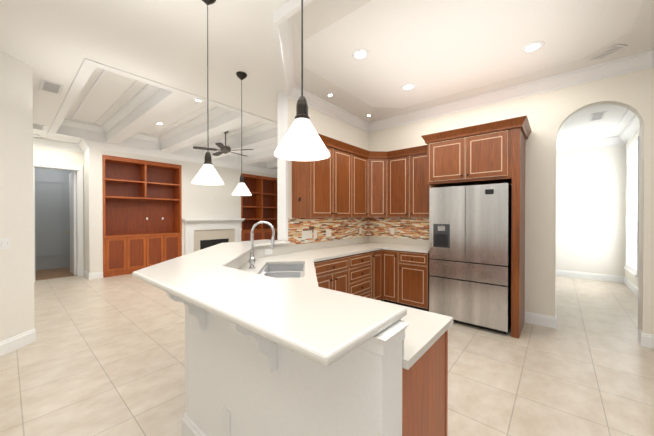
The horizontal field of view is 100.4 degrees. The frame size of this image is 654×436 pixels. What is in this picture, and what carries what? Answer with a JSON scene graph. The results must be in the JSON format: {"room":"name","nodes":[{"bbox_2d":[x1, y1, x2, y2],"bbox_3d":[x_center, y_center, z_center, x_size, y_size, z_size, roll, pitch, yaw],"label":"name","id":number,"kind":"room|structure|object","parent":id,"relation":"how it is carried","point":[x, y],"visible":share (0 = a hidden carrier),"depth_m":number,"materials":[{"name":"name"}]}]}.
{"room":"kitchen","nodes":[
{"label":"kitchen","id":0,"kind":"room"},
{"bbox_2d":[35,266,76,280],"bbox_3d":[-6.733,1.345,6.830,1.870,0.004,2.800,0,1,40],"label":"floor","id":1,"kind":"structure","parent":0,"point":[52,273],"depth_m":6.60,"materials":[{"name":"brown wood"}]},
{"bbox_2d":[277,90,287,240],"bbox_3d":[-0.591,-0.691,3.637,0.166,1.979,0.044,0,1,40],"label":"wall","id":2,"kind":"structure","parent":0,"point":[282,165],"depth_m":3.61,"materials":[{"name":"white paint"}]},
{"bbox_2d":[182,310,408,435],"bbox_3d":[-0.242,0.861,2.258,2.528,1.038,1.714,0,1,40],"label":"wall","id":3,"kind":"structure","parent":0,"point":[357,391],"depth_m":1.09,"materials":[{"name":"white paint"}]},
{"bbox_2d":[166,292,205,330],"bbox_3d":[-0.762,0.487,1.472,0.045,0.279,0.200,0,1,40],"label":"corbel","id":4,"kind":"object","parent":3,"relation":"attached to","point":[199,314],"depth_m":1.50,"materials":[{"name":"white wood"}]},
{"bbox_2d":[222,406,229,434],"bbox_3d":[-0.517,1.036,1.394,0.072,0.115,0.007,0,1,40],"label":"outlet","id":5,"kind":"object","parent":3,"relation":"attached to","point":[225,413],"depth_m":1.39,"materials":[{"name":"white plastic"}]},
{"bbox_2d":[229,322,276,371],"bbox_3d":[-0.289,0.490,1.071,0.045,0.279,0.200,0,1,40],"label":"corbel","id":6,"kind":"object","parent":3,"relation":"attached to","point":[266,348],"depth_m":1.09,"materials":[{"name":"white wood"}]},
{"bbox_2d":[132,239,406,366],"bbox_3d":[-0.427,0.325,2.233,2.725,0.030,1.894,0,1,40],"label":"bar","id":7,"kind":"object","parent":3,"relation":"on","point":[323,327],"visible":0.98,"depth_m":1.01,"materials":[{"name":"stone"}]},
{"bbox_2d":[0,274,653,435],"bbox_3d":[-1.064,1.420,3.597,16.500,0.100,18.000,0,1,40],"label":"floor","id":8,"kind":"structure","parent":0,"point":[105,356],"depth_m":2.48,"materials":[{"name":"tile"}]},
{"bbox_2d":[102,155,181,277],"bbox_3d":[-4.656,-0.043,6.914,0.428,2.775,1.684,0,1,40],"label":"bookshelf","id":9,"kind":"object","parent":8,"relation":"on","point":[142,214],"visible":0.83,"depth_m":6.86,"materials":[{"name":"brown wood"}]},
{"bbox_2d":[182,218,244,254],"bbox_3d":[-3.291,0.677,8.068,0.227,1.318,1.824,0,1,40],"label":"fireplace mantel","id":10,"kind":"object","parent":8,"relation":"on","point":[199,234],"visible":0.62,"depth_m":7.96,"materials":[{"name":"wood"}]},
{"bbox_2d":[241,173,277,240],"bbox_3d":[-2.380,-0.062,9.599,0.428,2.775,1.684,0,1,40],"label":"bookshelf","id":11,"kind":"object","parent":8,"relation":"on","point":[259,204],"visible":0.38,"depth_m":9.60,"materials":[{"name":"brown wood"}]},
{"bbox_2d":[330,255,349,264],"bbox_3d":[-0.107,0.931,3.592,0.647,0.880,0.465,0,1,40],"label":"base cabinet","id":12,"kind":"object","parent":8,"relation":"on","point":[345,260],"depth_m":3.43,"materials":[{"name":"brown wood"}]},
{"bbox_2d":[314,261,381,299],"bbox_3d":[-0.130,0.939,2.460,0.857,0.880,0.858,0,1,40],"label":"base cabinet","id":13,"kind":"object","parent":8,"relation":"on","point":[349,279],"depth_m":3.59,"materials":[{"name":"brown wood"}]},
{"bbox_2d":[350,251,373,268],"bbox_3d":[0.228,0.928,3.987,0.647,0.880,0.586,0,1,40],"label":"base cabinet","id":14,"kind":"object","parent":8,"relation":"on","point":[365,260],"depth_m":3.83,"materials":[{"name":"brown wood"}]},
{"bbox_2d":[374,249,381,268],"bbox_3d":[0.518,0.925,4.330,0.647,0.880,0.328,0,1,40],"label":"base cabinet","id":15,"kind":"object","parent":8,"relation":"on","point":[378,253],"depth_m":4.14,"materials":[{"name":"brown wood"}]},
{"bbox_2d":[382,249,397,304],"bbox_3d":[1.158,0.925,4.391,0.298,0.880,0.637,0,1,40],"label":"base cabinet","id":16,"kind":"object","parent":8,"relation":"on","point":[389,258],"depth_m":4.15,"materials":[{"name":"brown wood"}]},
{"bbox_2d":[226,237,452,369],"bbox_3d":[0.523,0.415,3.024,2.348,0.158,3.546,0,1,40],"label":"countertop","id":17,"kind":"structure","parent":16,"relation":"on","point":[425,331],"depth_m":2.91,"materials":[{"name":"stone"}]},
{"bbox_2d":[249,221,274,268],"bbox_3d":[-0.614,0.247,2.536,0.195,0.440,0.184,0,1,40],"label":"faucet","id":18,"kind":"object","parent":17,"relation":"on","point":[252,260],"visible":1,"depth_m":2.52,"materials":[{"name":"silver metal"}]},
{"bbox_2d":[260,264,304,277],"bbox_3d":[-0.409,0.610,2.531,0.420,0.220,0.800,0,0,-5],"label":"sink","id":19,"kind":"object","parent":17,"relation":"in","point":[285,270],"visible":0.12,"depth_m":2.76,"materials":[{"name":"silver metal"}]},
{"bbox_2d":[398,251,430,311],"bbox_3d":[1.430,0.927,4.160,0.448,0.880,0.637,0,1,40],"label":"base cabinet","id":20,"kind":"object","parent":8,"relation":"on","point":[401,278],"depth_m":3.90,"materials":[{"name":"brown wood"}]},
{"bbox_2d":[402,330,447,435],"bbox_3d":[0.098,0.946,1.391,0.841,0.880,0.495,0,1,40],"label":"base cabinet","id":21,"kind":"object","parent":8,"relation":"on","point":[425,385],"depth_m":1.11,"materials":[{"name":"brown wood"}]},
{"bbox_2d":[429,183,511,333],"bbox_3d":[1.951,0.482,3.675,0.898,1.775,0.682,0,1,40],"label":"refrigerator","id":22,"kind":"object","parent":8,"relation":"on","point":[470,254],"visible":0.96,"depth_m":3.37,"materials":[{"name":"silver metal"}]},
{"bbox_2d":[421,115,531,338],"bbox_3d":[1.972,0.120,3.649,1.178,2.500,0.710,0,1,40],"label":"cabinet","id":23,"kind":"object","parent":8,"relation":"on","point":[488,153],"visible":1,"depth_m":3.29,"materials":[{"name":"brown wood"}]},
{"bbox_2d":[0,50,653,341],"bbox_3d":[-0.636,-0.337,3.254,15.420,3.420,12.791,0,1,40],"label":"wall","id":24,"kind":"structure","parent":0,"point":[575,209],"depth_m":3.71,"materials":[{"name":"paint"}]},
{"bbox_2d":[0,237,10,248],"bbox_3d":[-3.255,0.256,2.726,0.012,0.115,0.170,0,0,-2],"label":"outlet","id":25,"kind":"object","parent":24,"relation":"attached to","point":[5,243],"depth_m":2.76,"materials":[{"name":"white plastic"}]},
{"bbox_2d":[0,328,35,356],"bbox_3d":[-3.164,1.325,0.050,4.042,0.140,4.456,0,1,40],"label":"trim","id":26,"kind":"structure","parent":24,"relation":"attached to","point":[11,344],"depth_m":2.86,"materials":[{"name":"white wood"}]},
{"bbox_2d":[33,137,75,281],"bbox_3d":[-6.022,-0.172,6.012,0.242,3.050,0.990,0,1,40],"label":"trim","id":27,"kind":"structure","parent":24,"relation":"attached to","point":[42,142],"depth_m":5.92,"materials":[{"name":"white wood"}]},
{"bbox_2d":[67,171,76,274],"bbox_3d":[-6.171,0.125,6.575,0.685,2.432,0.092,0,1,40],"label":"door leaf","id":28,"kind":"structure","parent":24,"relation":"in","point":[72,197],"depth_m":6.48,"materials":[{"name":"white wood"}]},
{"bbox_2d":[76,141,79,275],"bbox_3d":[-5.450,-0.173,6.098,0.480,3.050,0.120,0,1,40],"label":"trim","id":29,"kind":"structure","parent":24,"relation":"attached to","point":[77,144],"depth_m":6.31,"materials":[{"name":"white wood"}]},
{"bbox_2d":[80,138,276,279],"bbox_3d":[-3.447,-0.186,7.978,0.136,3.050,5.580,0,1,40],"label":"trim","id":30,"kind":"structure","parent":24,"relation":"attached to","point":[85,144],"depth_m":6.46,"materials":[{"name":"white wood"}]},
{"bbox_2d":[264,249,271,254],"bbox_3d":[-0.708,0.406,3.288,0.005,0.070,0.116,0,1,40],"label":"outlet","id":31,"kind":"object","parent":24,"relation":"attached to","point":[266,251],"depth_m":3.28,"materials":[{"name":"white plastic"}]},
{"bbox_2d":[302,230,311,238],"bbox_3d":[-0.287,0.237,3.865,0.012,0.115,0.182,0,1,40],"label":"outlet","id":32,"kind":"object","parent":24,"relation":"attached to","point":[305,234],"depth_m":3.87,"materials":[{"name":"beige plastic"}]},
{"bbox_2d":[292,142,335,217],"bbox_3d":[-0.190,-0.496,3.719,0.351,0.990,0.457,0,1,40],"label":"upper cabinet","id":33,"kind":"object","parent":24,"relation":"attached to","point":[313,182],"depth_m":3.59,"materials":[{"name":"brown wood"}]},
{"bbox_2d":[288,218,367,244],"bbox_3d":[0.130,0.175,4.371,0.007,0.357,1.995,0,1,40],"label":"backsplash","id":34,"kind":"structure","parent":24,"relation":"attached to","point":[341,228],"depth_m":4.19,"materials":[{"name":"tile"}]},
{"bbox_2d":[326,229,330,236],"bbox_3d":[0.028,0.236,4.236,0.012,0.115,0.120,0,1,40],"label":"outlet","id":35,"kind":"object","parent":24,"relation":"attached to","point":[328,232],"depth_m":4.23,"materials":[{"name":"beige plastic"}]},
{"bbox_2d":[336,146,351,217],"bbox_3d":[0.099,-0.498,4.059,0.351,0.990,0.464,0,1,40],"label":"upper cabinet","id":36,"kind":"object","parent":24,"relation":"attached to","point":[345,180],"depth_m":3.96,"materials":[{"name":"brown wood"}]},
{"bbox_2d":[352,150,367,217],"bbox_3d":[0.392,-0.501,4.399,0.360,0.990,0.461,0,1,40],"label":"upper cabinet","id":37,"kind":"object","parent":24,"relation":"attached to","point":[359,161],"depth_m":4.28,"materials":[{"name":"brown wood"}]},
{"bbox_2d":[368,151,387,217],"bbox_3d":[0.828,-0.526,4.486,0.257,1.040,0.257,0,1,40],"label":"upper cabinet","id":38,"kind":"object","parent":24,"relation":"attached to","point":[377,161],"depth_m":4.47,"materials":[{"name":"brown wood"}]},
{"bbox_2d":[368,218,428,239],"bbox_3d":[1.295,0.172,4.687,1.320,0.357,0.007,0,1,40],"label":"backsplash","id":39,"kind":"structure","parent":24,"relation":"attached to","point":[404,228],"depth_m":4.71,"materials":[{"name":"tile"}]},
{"bbox_2d":[388,154,411,217],"bbox_3d":[1.246,-0.501,4.492,0.395,0.990,0.360,0,1,40],"label":"upper cabinet","id":40,"kind":"object","parent":24,"relation":"attached to","point":[399,165],"depth_m":4.34,"materials":[{"name":"brown wood"}]},
{"bbox_2d":[412,150,438,217],"bbox_3d":[1.538,-0.500,4.251,0.391,0.990,0.351,0,1,40],"label":"upper cabinet","id":41,"kind":"object","parent":24,"relation":"attached to","point":[420,189],"depth_m":4.13,"materials":[{"name":"brown wood"}]},
{"bbox_2d":[525,311,555,328],"bbox_3d":[2.714,1.301,3.489,0.298,0.140,0.016,0,1,40],"label":"trim","id":42,"kind":"structure","parent":24,"relation":"attached to","point":[532,318],"depth_m":3.47,"materials":[{"name":"white wood"}]},
{"bbox_2d":[548,128,563,328],"bbox_3d":[4.106,-0.164,4.875,0.120,3.050,3.946,0,1,40],"label":"trim","id":43,"kind":"structure","parent":24,"relation":"attached to","point":[559,147],"depth_m":6.23,"materials":[{"name":"white wood"}]},
{"bbox_2d":[566,116,571,139],"bbox_3d":[4.279,-1.682,4.813,0.050,0.015,2.800,0,1,40],"label":"trim","id":44,"kind":"structure","parent":24,"relation":"attached to","point":[570,118],"depth_m":5.10,"materials":[{"name":"white wood"}]},
{"bbox_2d":[564,137,615,281],"bbox_3d":[5.736,-0.172,6.001,0.870,3.050,0.120,0,1,40],"label":"trim","id":45,"kind":"structure","parent":24,"relation":"attached to","point":[611,141],"depth_m":5.98,"materials":[{"name":"white wood"}]},
{"bbox_2d":[572,133,611,138],"bbox_3d":[5.436,-1.687,5.635,0.630,0.015,0.050,0,1,40],"label":"trim","id":46,"kind":"structure","parent":24,"relation":"attached to","point":[607,133],"depth_m":5.57,"materials":[{"name":"white wood"}]},
{"bbox_2d":[613,109,630,132],"bbox_3d":[4.813,-1.678,4.360,0.050,0.015,2.800,0,1,40],"label":"trim","id":47,"kind":"structure","parent":24,"relation":"attached to","point":[628,112],"depth_m":4.67,"materials":[{"name":"white wood"}]},
{"bbox_2d":[616,114,639,296],"bbox_3d":[4.972,-0.160,4.303,0.120,3.050,3.700,0,1,40],"label":"trim","id":48,"kind":"structure","parent":24,"relation":"attached to","point":[625,136],"depth_m":5.09,"materials":[{"name":"white wood"}]},
{"bbox_2d":[632,148,636,264],"bbox_3d":[5.762,-0.215,5.042,0.030,2.250,0.850,0,1,40],"label":"window","id":49,"kind":"structure","parent":24,"relation":"in","point":[635,186],"depth_m":5.26,"materials":[{"name":"white"}]},
{"bbox_2d":[638,330,653,348],"bbox_3d":[4.874,1.314,1.658,3.936,0.140,0.016,0,1,40],"label":"trim","id":50,"kind":"structure","parent":24,"relation":"attached to","point":[645,340],"depth_m":2.90,"materials":[{"name":"white wood"}]},
{"bbox_2d":[0,0,653,169],"bbox_3d":[-1.064,-1.952,3.573,16.500,0.715,18.000,0,1,40],"label":"ceiling","id":51,"kind":"structure","parent":0,"point":[128,72],"depth_m":2.97,"materials":[{"name":"paint"}]},
{"bbox_2d":[33,124,45,130],"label":"ceiling vent","id":52,"kind":"object","parent":51,"relation":"in","point":[35,126],"depth_m":5.06,"materials":[{"name":"white metal"}]},
{"bbox_2d":[39,79,63,94],"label":"ceiling vent","id":53,"kind":"object","parent":51,"relation":"in","point":[51,87],"depth_m":3.46,"materials":[{"name":"white metal"}]},
{"bbox_2d":[191,0,223,184],"bbox_3d":[-0.895,-0.963,2.047,0.226,1.409,0.226,0,1,40],"label":"pendant light","id":54,"kind":"object","parent":51,"relation":"hanging from","point":[207,173],"visible":1,"depth_m":2.03,"materials":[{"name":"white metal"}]},
{"bbox_2d":[193,131,253,156],"bbox_3d":[-2.325,-1.673,6.239,1.263,0.649,1.279,0,1,40],"label":"ceiling fan","id":55,"kind":"object","parent":51,"relation":"hanging from","point":[225,149],"visible":0.9,"depth_m":6.12,"materials":[{"name":"grey metal"}]},
{"bbox_2d":[232,71,251,195],"bbox_3d":[-0.996,-0.971,3.181,0.226,1.409,0.226,0,1,40],"label":"pendant light","id":56,"kind":"object","parent":51,"relation":"hanging from","point":[241,189],"visible":1,"depth_m":3.16,"materials":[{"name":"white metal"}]},
{"bbox_2d":[274,0,329,160],"bbox_3d":[-0.100,-0.957,1.098,0.226,1.409,0.226,0,1,40],"label":"pendant light","id":57,"kind":"object","parent":51,"relation":"hanging from","point":[301,140],"visible":1,"depth_m":1.07,"materials":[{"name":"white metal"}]},
{"bbox_2d":[351,48,369,59],"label":"recessed light","id":58,"kind":"object","parent":51,"relation":"in","point":[359,54],"depth_m":2.95,"materials":[{"name":"white"}]},
{"bbox_2d":[401,83,415,90],"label":"recessed light","id":59,"kind":"object","parent":51,"relation":"in","point":[409,86],"depth_m":3.68,"materials":[{"name":"white"}]},
{"bbox_2d":[521,41,544,52],"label":"recessed light","id":60,"kind":"object","parent":51,"relation":"in","point":[533,46],"depth_m":2.82,"materials":[{"name":"white"}]},
{"bbox_2d":[589,111,606,120],"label":"ceiling vent","id":61,"kind":"object","parent":51,"relation":"in","point":[599,115],"depth_m":4.50,"materials":[{"name":"white metal"}]},
{"bbox_2d":[589,44,626,59],"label":"ceiling vent","id":62,"kind":"object","parent":51,"relation":"in","point":[616,47],"depth_m":2.87,"materials":[{"name":"white metal"}]}
]}

